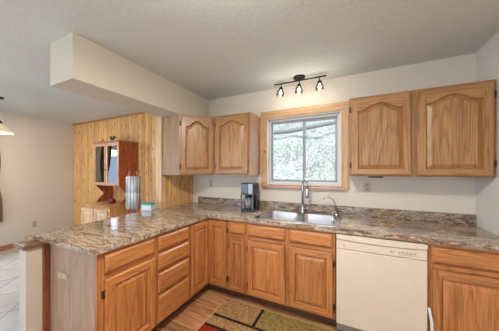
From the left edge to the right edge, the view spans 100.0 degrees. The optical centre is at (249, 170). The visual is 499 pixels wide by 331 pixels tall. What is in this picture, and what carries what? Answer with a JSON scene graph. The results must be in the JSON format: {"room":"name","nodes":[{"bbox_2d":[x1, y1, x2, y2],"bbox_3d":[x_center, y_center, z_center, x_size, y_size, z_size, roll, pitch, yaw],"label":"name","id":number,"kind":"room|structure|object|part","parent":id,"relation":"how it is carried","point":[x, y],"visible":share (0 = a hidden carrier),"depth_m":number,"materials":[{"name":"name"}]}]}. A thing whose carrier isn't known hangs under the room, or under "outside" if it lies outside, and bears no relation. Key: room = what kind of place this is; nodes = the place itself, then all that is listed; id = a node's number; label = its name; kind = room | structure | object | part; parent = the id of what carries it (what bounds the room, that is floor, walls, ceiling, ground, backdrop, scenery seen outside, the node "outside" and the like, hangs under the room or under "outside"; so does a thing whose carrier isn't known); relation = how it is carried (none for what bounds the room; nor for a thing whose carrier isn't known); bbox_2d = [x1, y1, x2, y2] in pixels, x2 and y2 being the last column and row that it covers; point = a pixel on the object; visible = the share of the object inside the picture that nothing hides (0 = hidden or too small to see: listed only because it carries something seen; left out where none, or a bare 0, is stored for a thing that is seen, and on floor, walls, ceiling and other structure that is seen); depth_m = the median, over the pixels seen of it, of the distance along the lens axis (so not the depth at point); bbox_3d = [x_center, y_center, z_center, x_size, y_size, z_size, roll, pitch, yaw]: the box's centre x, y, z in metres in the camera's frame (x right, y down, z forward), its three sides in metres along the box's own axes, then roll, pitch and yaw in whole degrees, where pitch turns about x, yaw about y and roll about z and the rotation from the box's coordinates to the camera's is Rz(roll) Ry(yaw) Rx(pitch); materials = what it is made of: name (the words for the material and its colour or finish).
{"room":"kitchen","nodes":[
{"label":"kitchen","id":0,"kind":"room"},
{"bbox_2d":[19,247,41,330],"bbox_3d":[-1.387,0.991,2.126,0.110,0.838,1.305,0,0,25],"label":"wall","id":1,"kind":"structure","parent":0,"point":[30,261],"depth_m":1.54,"materials":[{"name":"paint"}]},
{"bbox_2d":[13,239,49,250],"bbox_3d":[-1.545,0.554,1.814,0.173,0.033,0.645,0,0,25],"label":"trim","id":2,"kind":"structure","parent":1,"relation":"on","point":[22,245],"depth_m":1.55,"materials":[{"name":"brown wood"}]},
{"bbox_2d":[42,245,49,330],"bbox_3d":[-1.560,0.991,1.606,0.022,0.838,0.037,0,0,25],"label":"trim","id":3,"kind":"structure","parent":1,"relation":"attached to","point":[45,249],"depth_m":1.60,"materials":[{"name":"brown wood"}]},
{"bbox_2d":[0,110,72,245],"bbox_3d":[-4.748,0.171,2.535,0.118,2.478,4.788,0,0,16],"label":"wall","id":4,"kind":"structure","parent":0,"point":[36,170],"depth_m":4.12,"materials":[{"name":"paint"}]},
{"bbox_2d":[0,156,2,221],"bbox_3d":[-4.355,0.100,3.535,0.036,1.580,0.267,0,0,16],"label":"curtain","id":5,"kind":"object","parent":4,"relation":"hanging from","point":[1,202],"visible":1,"depth_m":3.64,"materials":[{"name":"brown fabric"}]},
{"bbox_2d":[0,243,13,250],"bbox_3d":[-4.304,1.368,3.863,0.016,0.085,1.910,0,0,16],"label":"baseboard","id":6,"kind":"structure","parent":4,"relation":"attached to","point":[9,246],"depth_m":3.73,"materials":[{"name":"brown wood"}]},
{"bbox_2d":[32,221,36,227],"bbox_3d":[-4.233,1.050,4.118,0.009,0.116,0.072,0,0,16],"label":"outlet","id":7,"kind":"object","parent":4,"relation":"attached to","point":[34,223],"visible":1,"depth_m":4.12,"materials":[{"name":"beige plastic"}]},
{"bbox_2d":[50,32,208,116],"bbox_3d":[-1.141,-0.889,2.460,0.345,0.355,1.730,0,0,25],"label":"soffit","id":8,"kind":"structure","parent":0,"point":[79,65],"depth_m":1.93,"materials":[{"name":"paint"}]},
{"bbox_2d":[0,248,342,330],"bbox_3d":[-2.225,1.440,1.332,7.470,0.060,4.940,0,0,25],"label":"floor","id":9,"kind":"structure","parent":0,"point":[197,310],"depth_m":2.18,"materials":[{"name":"brown wood"}]},
{"bbox_2d":[50,236,154,330],"bbox_3d":[-1.156,0.972,1.682,0.641,0.876,0.447,0,0,25],"label":"base cabinet","id":10,"kind":"object","parent":9,"relation":"on","point":[113,290],"visible":0.96,"depth_m":1.50,"materials":[{"name":"brown wood"}]},
{"bbox_2d":[57,271,67,280],"bbox_3d":[-1.371,0.768,1.532,0.140,0.045,0.009,0,0,25],"label":"outlet","id":11,"kind":"object","parent":10,"relation":"attached to","point":[60,274],"visible":1,"depth_m":1.53,"materials":[{"name":"beige plastic"}]},
{"bbox_3d":[-1.271,0.972,1.496,0.593,0.876,0.011,0,0,25],"label":"panel","id":12,"kind":"part","parent":10,"relation":"part of","materials":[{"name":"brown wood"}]},
{"bbox_3d":[-0.897,0.922,1.565,0.019,0.776,0.435,0,0,25],"label":"frame","id":13,"kind":"part","parent":10,"relation":"part of","materials":[{"name":"brown wood"}]},
{"bbox_3d":[-0.871,0.622,1.559,0.022,0.120,0.388,0,0,25],"label":"drawer","id":14,"kind":"part","parent":10,"relation":"part of","materials":[{"name":"brown wood"}]},
{"bbox_3d":[-0.871,1.006,1.559,0.022,0.568,0.388,0,0,25],"label":"door","id":15,"kind":"part","parent":10,"relation":"part of","materials":[{"name":"brown wood"}]},
{"bbox_3d":[-0.871,1.005,1.559,0.017,0.443,0.260,0,0,25],"label":"raised panel","id":16,"kind":"part","parent":10,"relation":"part of","materials":[{"name":"brown wood"}]},
{"bbox_2d":[79,139,137,223],"bbox_3d":[-2.550,0.427,3.786,0.890,1.907,0.511,0,0,25],"label":"hutch","id":17,"kind":"object","parent":9,"relation":"on","point":[113,159],"visible":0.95,"depth_m":3.65,"materials":[{"name":"brown wood"}]},
{"bbox_3d":[-2.825,0.983,3.649,0.353,0.655,0.022,0,0,25],"label":"door","id":18,"kind":"part","parent":17,"relation":"part of","materials":[{"name":"brown wood"}]},
{"bbox_3d":[-2.825,0.985,3.649,0.241,0.538,0.017,0,0,25],"label":"raised panel","id":19,"kind":"part","parent":17,"relation":"part of","materials":[{"name":"brown wood"}]},
{"bbox_3d":[-2.688,-0.120,3.768,0.350,0.750,0.019,0,0,25],"label":"door","id":20,"kind":"part","parent":17,"relation":"part of","materials":[{"name":"brown wood"}]},
{"bbox_3d":[-2.688,-0.115,3.768,0.260,0.640,0.003,0,0,25],"label":"glass pane","id":21,"kind":"part","parent":17,"relation":"part of","materials":[{"name":"clear glass"}]},
{"bbox_3d":[-2.484,0.985,3.487,0.241,0.538,0.017,0,0,25],"label":"raised panel","id":22,"kind":"part","parent":17,"relation":"part of","materials":[{"name":"brown wood"}]},
{"bbox_3d":[-2.484,0.983,3.487,0.353,0.655,0.022,0,0,25],"label":"door","id":23,"kind":"part","parent":17,"relation":"part of","materials":[{"name":"brown wood"}]},
{"bbox_2d":[108,198,115,203],"bbox_3d":[-2.430,0.535,3.701,0.120,0.085,0.118,0,0,25],"label":"bowl","id":24,"kind":"object","parent":17,"relation":"on","point":[111,200],"visible":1,"depth_m":3.66,"materials":[{"name":"red ceramic"}]},
{"bbox_3d":[-2.366,-0.120,3.614,0.350,0.750,0.019,0,0,25],"label":"door","id":25,"kind":"part","parent":17,"relation":"part of","materials":[{"name":"brown wood"}]},
{"bbox_3d":[-2.366,-0.115,3.614,0.260,0.640,0.003,0,0,25],"label":"glass pane","id":26,"kind":"part","parent":17,"relation":"part of","materials":[{"name":"clear glass"}]},
{"bbox_3d":[-2.461,-0.516,3.829,0.755,0.021,0.356,0,0,25],"label":"cornice","id":27,"kind":"part","parent":17,"relation":"part of","materials":[{"name":"brown wood"}]},
{"bbox_2d":[126,171,140,213],"bbox_3d":[-1.740,0.706,2.861,0.400,1.411,0.479,0,0,25],"label":"dining chair","id":28,"kind":"object","parent":9,"relation":"on","point":[133,183],"visible":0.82,"depth_m":2.94,"materials":[{"name":"silver wood"}]},
{"bbox_2d":[150,225,188,330],"bbox_3d":[-0.965,0.972,2.069,0.630,0.876,0.413,0,0,25],"label":"base cabinet","id":29,"kind":"object","parent":9,"relation":"on","point":[171,247],"visible":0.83,"depth_m":1.89,"materials":[{"name":"brown wood"}]},
{"bbox_3d":[-0.691,1.180,1.937,0.022,0.230,0.372,0,0,25],"label":"drawer","id":30,"kind":"part","parent":29,"relation":"part of","materials":[{"name":"brown wood"}]},
{"bbox_3d":[-0.691,0.957,1.937,0.022,0.163,0.372,0,0,25],"label":"drawer","id":31,"kind":"part","parent":29,"relation":"part of","materials":[{"name":"brown wood"}]},
{"bbox_3d":[-0.691,0.777,1.937,0.022,0.137,0.372,0,0,25],"label":"drawer","id":32,"kind":"part","parent":29,"relation":"part of","materials":[{"name":"brown wood"}]},
{"bbox_3d":[-0.691,0.621,1.937,0.022,0.122,0.372,0,0,25],"label":"drawer","id":33,"kind":"part","parent":29,"relation":"part of","materials":[{"name":"brown wood"}]},
{"bbox_2d":[183,218,232,305],"bbox_3d":[-0.565,0.972,2.624,0.875,0.876,0.932,0,0,25],"label":"base cabinet","id":34,"kind":"object","parent":9,"relation":"on","point":[209,237],"visible":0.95,"depth_m":2.31,"materials":[{"name":"brown wood"}]},
{"bbox_3d":[-0.532,0.923,2.270,0.022,0.715,0.281,0,0,25],"label":"door","id":35,"kind":"part","parent":34,"relation":"part of","materials":[{"name":"brown wood"}]},
{"bbox_3d":[-0.532,0.925,2.270,0.017,0.598,0.169,0,0,25],"label":"raised panel","id":36,"kind":"part","parent":34,"relation":"part of","materials":[{"name":"brown wood"}]},
{"bbox_3d":[-0.359,0.923,2.352,0.230,0.715,0.022,0,0,25],"label":"door","id":37,"kind":"part","parent":34,"relation":"part of","materials":[{"name":"brown wood"}]},
{"bbox_3d":[-0.359,0.925,2.352,0.118,0.598,0.017,0,0,25],"label":"raised panel","id":38,"kind":"part","parent":34,"relation":"part of","materials":[{"name":"brown wood"}]},
{"bbox_2d":[25,196,498,255],"bbox_3d":[0.128,0.465,1.761,3.349,0.138,1.899,0,0,25],"label":"countertop","id":39,"kind":"structure","parent":34,"relation":"on","point":[94,238],"depth_m":1.92,"materials":[{"name":"stone"}]},
{"bbox_2d":[141,202,154,210],"bbox_3d":[-1.279,0.449,2.642,0.140,0.094,0.100,0,0,5],"label":"storage box","id":40,"kind":"object","parent":39,"relation":"on","point":[145,206],"visible":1,"depth_m":2.60,"materials":[{"name":"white plastic"}]},
{"bbox_3d":[-1.279,0.413,2.642,0.140,0.024,0.100,0,0,5],"label":"lid","id":41,"kind":"part","parent":40,"relation":"part of","materials":[{"name":"teal plastic"}]},
{"bbox_2d":[241,182,258,211],"bbox_3d":[0.001,0.323,2.589,0.167,0.345,0.214,0,0,25],"label":"coffee maker","id":42,"kind":"object","parent":39,"relation":"on","point":[250,190],"visible":1,"depth_m":2.53,"materials":[{"name":"black plastic"}]},
{"bbox_3d":[-0.061,0.216,2.530,0.089,0.114,0.004,0,0,25],"label":"badge panel","id":43,"kind":"part","parent":42,"relation":"part of","materials":[{"name":"metal"}]},
{"bbox_3d":[0.010,0.219,2.496,0.055,0.123,0.004,0,0,25],"label":"control panel","id":44,"kind":"part","parent":42,"relation":"part of","materials":[{"name":"silver metal"}]},
{"bbox_2d":[254,209,341,226],"bbox_3d":[0.533,0.575,2.266,0.837,0.172,0.542,0,0,25],"label":"sink","id":45,"kind":"object","parent":39,"relation":"in","point":[272,214],"visible":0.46,"depth_m":2.35,"materials":[{"name":"silver metal"}]},
{"bbox_3d":[0.344,0.576,2.323,0.354,0.170,0.400,0,0,25],"label":"bowl","id":46,"kind":"part","parent":45,"relation":"part of","materials":[{"name":"silver metal"}]},
{"bbox_3d":[0.693,0.576,2.156,0.346,0.170,0.400,0,0,25],"label":"bowl","id":47,"kind":"part","parent":45,"relation":"part of","materials":[{"name":"silver metal"}]},
{"bbox_2d":[300,179,309,212],"bbox_3d":[0.652,0.290,2.422,0.085,0.402,0.160,0,0,-18],"label":"faucet","id":48,"kind":"object","parent":39,"relation":"on","point":[303,180],"visible":1,"depth_m":2.45,"materials":[{"name":"silver metal"}]},
{"bbox_3d":[0.638,0.240,2.412,0.025,0.302,0.134,0,0,-13],"label":"spout","id":49,"kind":"part","parent":48,"relation":"part of","materials":[{"name":"silver metal"}]},
{"bbox_2d":[323,196,340,215],"bbox_3d":[0.913,0.386,2.325,0.190,0.211,0.056,0,0,11],"label":"filter faucet","id":50,"kind":"object","parent":39,"relation":"on","point":[336,211],"visible":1,"depth_m":2.31,"materials":[{"name":"silver metal"}]},
{"bbox_3d":[0.894,0.366,2.321,0.156,0.172,0.017,0,0,5],"label":"spout","id":51,"kind":"part","parent":50,"relation":"part of","materials":[{"name":"silver metal"}]},
{"bbox_2d":[228,220,249,299],"bbox_3d":[-0.004,0.972,2.522,0.224,0.876,0.634,0,0,25],"label":"base cabinet","id":52,"kind":"object","parent":9,"relation":"on","point":[237,245],"visible":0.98,"depth_m":2.23,"materials":[{"name":"brown wood"}]},
{"bbox_3d":[-0.135,0.620,2.245,0.187,0.115,0.022,0,0,25],"label":"drawer","id":53,"kind":"part","parent":52,"relation":"part of","materials":[{"name":"brown wood"}]},
{"bbox_3d":[-0.135,1.006,2.245,0.187,0.568,0.022,0,0,25],"label":"door","id":54,"kind":"part","parent":52,"relation":"part of","materials":[{"name":"brown wood"}]},
{"bbox_3d":[-0.135,1.013,2.245,0.091,0.459,0.017,0,0,25],"label":"raised panel","id":55,"kind":"part","parent":52,"relation":"part of","materials":[{"name":"brown wood"}]},
{"bbox_2d":[195,298,334,330],"bbox_3d":[0.231,1.405,1.453,1.600,0.010,1.132,0,0,25],"label":"rug","id":56,"kind":"object","parent":9,"relation":"on","point":[231,315],"visible":1,"depth_m":1.94,"materials":[{"name":"multicoloured fabric"}]},
{"bbox_2d":[247,222,335,324],"bbox_3d":[0.489,0.972,2.287,0.865,0.876,0.634,0,0,25],"label":"base cabinet","id":57,"kind":"object","parent":9,"relation":"on","point":[291,269],"visible":0.95,"depth_m":1.98,"materials":[{"name":"brown wood"}]},
{"bbox_3d":[0.162,0.620,2.104,0.400,0.115,0.022,0,0,25],"label":"drawer","id":58,"kind":"part","parent":57,"relation":"part of","materials":[{"name":"brown wood"}]},
{"bbox_3d":[0.162,1.006,2.104,0.400,0.568,0.022,0,0,25],"label":"door","id":59,"kind":"part","parent":57,"relation":"part of","materials":[{"name":"brown wood"}]},
{"bbox_3d":[0.162,1.009,2.104,0.288,0.451,0.017,0,0,25],"label":"raised panel","id":60,"kind":"part","parent":57,"relation":"part of","materials":[{"name":"brown wood"}]},
{"bbox_3d":[0.556,1.006,1.916,0.384,0.568,0.022,0,0,25],"label":"door","id":61,"kind":"part","parent":57,"relation":"part of","materials":[{"name":"brown wood"}]},
{"bbox_3d":[0.556,1.009,1.916,0.272,0.451,0.017,0,0,25],"label":"raised panel","id":62,"kind":"part","parent":57,"relation":"part of","materials":[{"name":"brown wood"}]},
{"bbox_3d":[0.556,0.620,1.916,0.384,0.115,0.022,0,0,25],"label":"drawer","id":63,"kind":"part","parent":57,"relation":"part of","materials":[{"name":"brown wood"}]},
{"bbox_2d":[336,233,433,330],"bbox_3d":[1.180,0.977,1.947,0.656,0.866,0.638,0,0,25],"label":"dishwasher","id":64,"kind":"object","parent":9,"relation":"on","point":[381,283],"depth_m":1.66,"materials":[{"name":"plastic"}]},
{"bbox_3d":[1.039,0.626,1.692,0.620,0.076,0.040,0,0,25],"label":"control panel","id":65,"kind":"part","parent":64,"relation":"part of","materials":[{"name":"plastic"}]},
{"bbox_3d":[1.328,1.150,1.535,0.033,0.280,0.015,0,0,33],"label":"plastic strip","id":66,"kind":"part","parent":64,"relation":"part of","materials":[{"name":"white plastic"}]},
{"bbox_2d":[426,243,498,330],"bbox_3d":[1.685,0.972,1.717,0.505,0.876,0.634,0,0,25],"label":"base cabinet","id":67,"kind":"object","parent":9,"relation":"on","point":[463,283],"visible":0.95,"depth_m":1.46,"materials":[{"name":"brown wood"}]},
{"bbox_3d":[1.556,0.620,1.439,0.467,0.115,0.022,0,0,25],"label":"drawer","id":68,"kind":"part","parent":67,"relation":"part of","materials":[{"name":"brown wood"}]},
{"bbox_3d":[1.556,1.006,1.439,0.467,0.568,0.022,0,0,25],"label":"door","id":69,"kind":"part","parent":67,"relation":"part of","materials":[{"name":"brown wood"}]},
{"bbox_3d":[1.556,1.009,1.439,0.355,0.451,0.017,0,0,25],"label":"raised panel","id":70,"kind":"part","parent":67,"relation":"part of","materials":[{"name":"brown wood"}]},
{"bbox_2d":[163,175,192,207],"bbox_3d":[-1.065,0.349,3.047,0.088,2.122,0.605,0,0,25],"label":"wall","id":71,"kind":"structure","parent":0,"point":[177,189],"depth_m":3.01,"materials":[{"name":"brown wood"}]},
{"bbox_2d":[156,117,162,208],"bbox_3d":[-1.197,0.350,2.771,0.107,2.120,0.017,0,0,25],"label":"trim","id":72,"kind":"structure","parent":71,"relation":"attached to","point":[159,177],"depth_m":2.76,"materials":[{"name":"beige wood"}]},
{"bbox_2d":[0,0,498,123],"bbox_3d":[-2.225,-1.108,1.332,7.470,0.080,4.940,0,0,25],"label":"ceiling","id":73,"kind":"structure","parent":0,"point":[211,49],"depth_m":1.66,"materials":[{"name":"paint"}]},
{"bbox_2d":[0,97,13,134],"bbox_3d":[-3.643,-0.809,3.029,0.316,0.515,0.316,0,0,25],"label":"pendant lamp","id":74,"kind":"object","parent":73,"relation":"hanging from","point":[3,130],"visible":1,"depth_m":3.04,"materials":[{"name":"beige glass"}]},
{"bbox_3d":[-3.643,-0.623,3.029,0.316,0.143,0.316,0,0,25],"label":"lamp shade","id":75,"kind":"part","parent":74,"relation":"part of","materials":[{"name":"beige glass"}]},
{"bbox_2d":[274,74,325,96],"bbox_3d":[0.562,-0.971,2.382,0.590,0.193,0.137,0,0,25],"label":"track light","id":76,"kind":"object","parent":73,"relation":"attached to","point":[300,77],"visible":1,"depth_m":2.36,"materials":[{"name":"brown metal"}]},
{"bbox_2d":[73,53,475,225],"bbox_3d":[-1.188,0.171,3.507,7.470,2.478,0.120,0,0,25],"label":"wall","id":77,"kind":"structure","parent":0,"point":[431,194],"depth_m":2.50,"materials":[{"name":"paint"}]},
{"bbox_2d":[72,112,144,125],"bbox_3d":[-2.513,-1.050,4.062,3.400,0.035,0.018,0,0,25],"label":"trim","id":78,"kind":"structure","parent":77,"relation":"attached to","point":[138,113],"depth_m":4.18,"materials":[{"name":"brown wood"}]},
{"bbox_2d":[162,114,213,174],"bbox_3d":[-0.743,-0.329,2.887,0.611,0.764,0.612,0,0,25],"label":"upper cabinet","id":79,"kind":"object","parent":77,"relation":"attached to","point":[187,140],"visible":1,"depth_m":2.67,"materials":[{"name":"brown wood"}]},
{"bbox_3d":[-1.011,-0.329,2.691,0.296,0.764,0.010,0,0,25],"label":"panel","id":80,"kind":"part","parent":79,"relation":"part of","materials":[{"name":"brown wood"}]},
{"bbox_3d":[-0.675,-0.329,2.700,0.436,0.764,0.019,0,0,-19],"label":"frame","id":81,"kind":"part","parent":79,"relation":"part of","materials":[{"name":"brown wood"}]},
{"bbox_3d":[-0.666,-0.325,2.675,0.400,0.731,0.022,0,0,-19],"label":"door","id":82,"kind":"part","parent":79,"relation":"part of","materials":[{"name":"brown wood"}]},
{"bbox_3d":[-0.666,-0.325,2.675,0.278,0.609,0.017,0,0,-19],"label":"raised panel","id":83,"kind":"part","parent":79,"relation":"part of","materials":[{"name":"brown wood"}]},
{"bbox_2d":[209,179,212,186],"bbox_3d":[-0.582,0.183,3.147,0.072,0.116,0.009,0,0,25],"label":"outlet","id":84,"kind":"object","parent":77,"relation":"attached to","point":[210,180],"visible":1,"depth_m":3.14,"materials":[{"name":"beige plastic"}]},
{"bbox_2d":[214,112,259,174],"bbox_3d":[-0.165,-0.330,2.767,0.530,0.765,0.329,0,0,25],"label":"upper cabinet","id":85,"kind":"object","parent":77,"relation":"attached to","point":[236,136],"visible":1,"depth_m":2.62,"materials":[{"name":"brown wood"}]},
{"bbox_3d":[-0.228,-0.325,2.628,0.346,0.608,0.017,0,0,25],"label":"raised panel","id":86,"kind":"part","parent":85,"relation":"part of","materials":[{"name":"brown wood"}]},
{"bbox_3d":[-0.228,-0.325,2.628,0.470,0.731,0.022,0,0,25],"label":"door","id":87,"kind":"part","parent":85,"relation":"part of","materials":[{"name":"brown wood"}]},
{"bbox_3d":[0.079,-0.330,2.667,0.004,0.765,0.301,0,0,25],"label":"panel","id":88,"kind":"part","parent":85,"relation":"part of","materials":[{"name":"brown wood"}]},
{"bbox_2d":[261,119,266,186],"bbox_3d":[0.191,-0.235,2.773,0.080,0.896,0.019,0,0,25],"label":"trim","id":89,"kind":"structure","parent":77,"relation":"attached to","point":[263,121],"depth_m":2.77,"materials":[{"name":"brown wood"}]},
{"bbox_2d":[267,111,340,185],"bbox_3d":[0.659,-0.252,2.621,0.896,0.861,0.110,0,0,25],"label":"window","id":90,"kind":"structure","parent":77,"relation":"in","point":[336,115],"depth_m":2.61,"materials":[{"name":"white plastic"}]},
{"bbox_3d":[0.499,-0.252,2.712,0.449,0.781,0.020,0,0,25],"label":"sash","id":91,"kind":"part","parent":90,"relation":"part of","materials":[{"name":"clear glass"}]},
{"bbox_3d":[0.860,-0.252,2.564,0.405,0.781,0.020,0,0,25],"label":"sash","id":92,"kind":"part","parent":90,"relation":"part of","materials":[{"name":"clear glass"}]},
{"bbox_2d":[262,184,345,190],"bbox_3d":[0.629,0.201,2.558,0.996,0.045,0.070,0,0,25],"label":"trim","id":93,"kind":"structure","parent":77,"relation":"attached to","point":[334,188],"depth_m":2.50,"materials":[{"name":"brown wood"}]},
{"bbox_2d":[261,101,348,118],"bbox_3d":[0.631,-0.730,2.562,1.056,0.095,0.020,0,0,25],"label":"trim","id":94,"kind":"structure","parent":77,"relation":"attached to","point":[331,107],"depth_m":2.52,"materials":[{"name":"brown wood"}]},
{"bbox_2d":[198,196,475,225],"bbox_3d":[0.626,0.446,2.564,3.141,0.100,0.020,0,0,25],"label":"backsplash","id":95,"kind":"structure","parent":77,"relation":"attached to","point":[424,216],"depth_m":2.26,"materials":[{"name":"stone"}]},
{"bbox_2d":[341,110,348,189],"bbox_3d":[1.072,-0.235,2.353,0.080,0.896,0.019,0,0,25],"label":"trim","id":96,"kind":"structure","parent":77,"relation":"attached to","point":[344,113],"depth_m":2.34,"materials":[{"name":"brown wood"}]},
{"bbox_2d":[363,182,370,192],"bbox_3d":[1.271,0.175,2.263,0.072,0.116,0.009,0,0,25],"label":"outlet","id":97,"kind":"object","parent":77,"relation":"attached to","point":[366,185],"visible":1,"depth_m":2.26,"materials":[{"name":"beige plastic"}]},
{"bbox_2d":[349,79,495,177],"bbox_3d":[1.508,-0.322,1.970,1.030,0.781,0.329,0,0,25],"label":"upper cabinet","id":98,"kind":"object","parent":77,"relation":"attached to","point":[450,130],"depth_m":1.79,"materials":[{"name":"brown wood"}]},
{"bbox_3d":[1.252,0.061,2.078,0.125,0.016,0.040,0,0,25],"label":"bracket","id":99,"kind":"part","parent":98,"relation":"part of","materials":[{"name":"metal"}]},
{"bbox_3d":[1.208,-0.325,1.943,0.349,0.608,0.017,0,0,25],"label":"raised panel","id":100,"kind":"part","parent":98,"relation":"part of","materials":[{"name":"brown wood"}]},
{"bbox_3d":[1.208,-0.325,1.943,0.473,0.731,0.022,0,0,25],"label":"door","id":101,"kind":"part","parent":98,"relation":"part of","materials":[{"name":"brown wood"}]},
{"bbox_3d":[1.676,-0.325,1.720,0.350,0.608,0.017,0,0,25],"label":"raised panel","id":102,"kind":"part","parent":98,"relation":"part of","materials":[{"name":"brown wood"}]},
{"bbox_3d":[1.676,-0.325,1.720,0.474,0.731,0.022,0,0,25],"label":"door","id":103,"kind":"part","parent":98,"relation":"part of","materials":[{"name":"brown wood"}]},
{"bbox_2d":[337,323,363,330],"bbox_3d":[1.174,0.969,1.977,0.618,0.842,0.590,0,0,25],"label":"toe kick","id":104,"kind":"object","parent":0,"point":[339,326],"depth_m":1.81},
{"bbox_2d":[476,32,498,235],"bbox_3d":[1.067,0.171,-0.304,0.120,2.478,4.820,0,0,25],"label":"wall","id":105,"kind":"structure","parent":0,"point":[487,56],"depth_m":1.71,"materials":[{"name":"paint"}]},
{"label":"outside","id":106,"kind":"structure","parent":0,"visible":0},
{"bbox_2d":[274,119,334,179],"bbox_3d":[1.689,-2.150,9.159,13.000,7.179,11.000,0,0,25],"label":"hillside","id":107,"kind":"structure","parent":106,"point":[326,135],"depth_m":6.41,"materials":[{"name":"white snow"}]},
{"bbox_2d":[274,119,334,179],"bbox_3d":[1.296,-1.159,7.462,6.736,4.195,6.952,0,0,25],"label":"dry brush","id":108,"kind":"object","parent":107,"relation":"on","point":[287,157],"visible":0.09,"depth_m":6.06,"materials":[{"name":"grey plant"}]},
{"bbox_2d":[274,120,334,134],"bbox_3d":[1.224,-1.400,7.603,6.508,0.480,0.370,0,0,25],"label":"fallen log","id":109,"kind":"object","parent":107,"relation":"on","point":[292,130],"visible":0.27,"depth_m":7.28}
]}

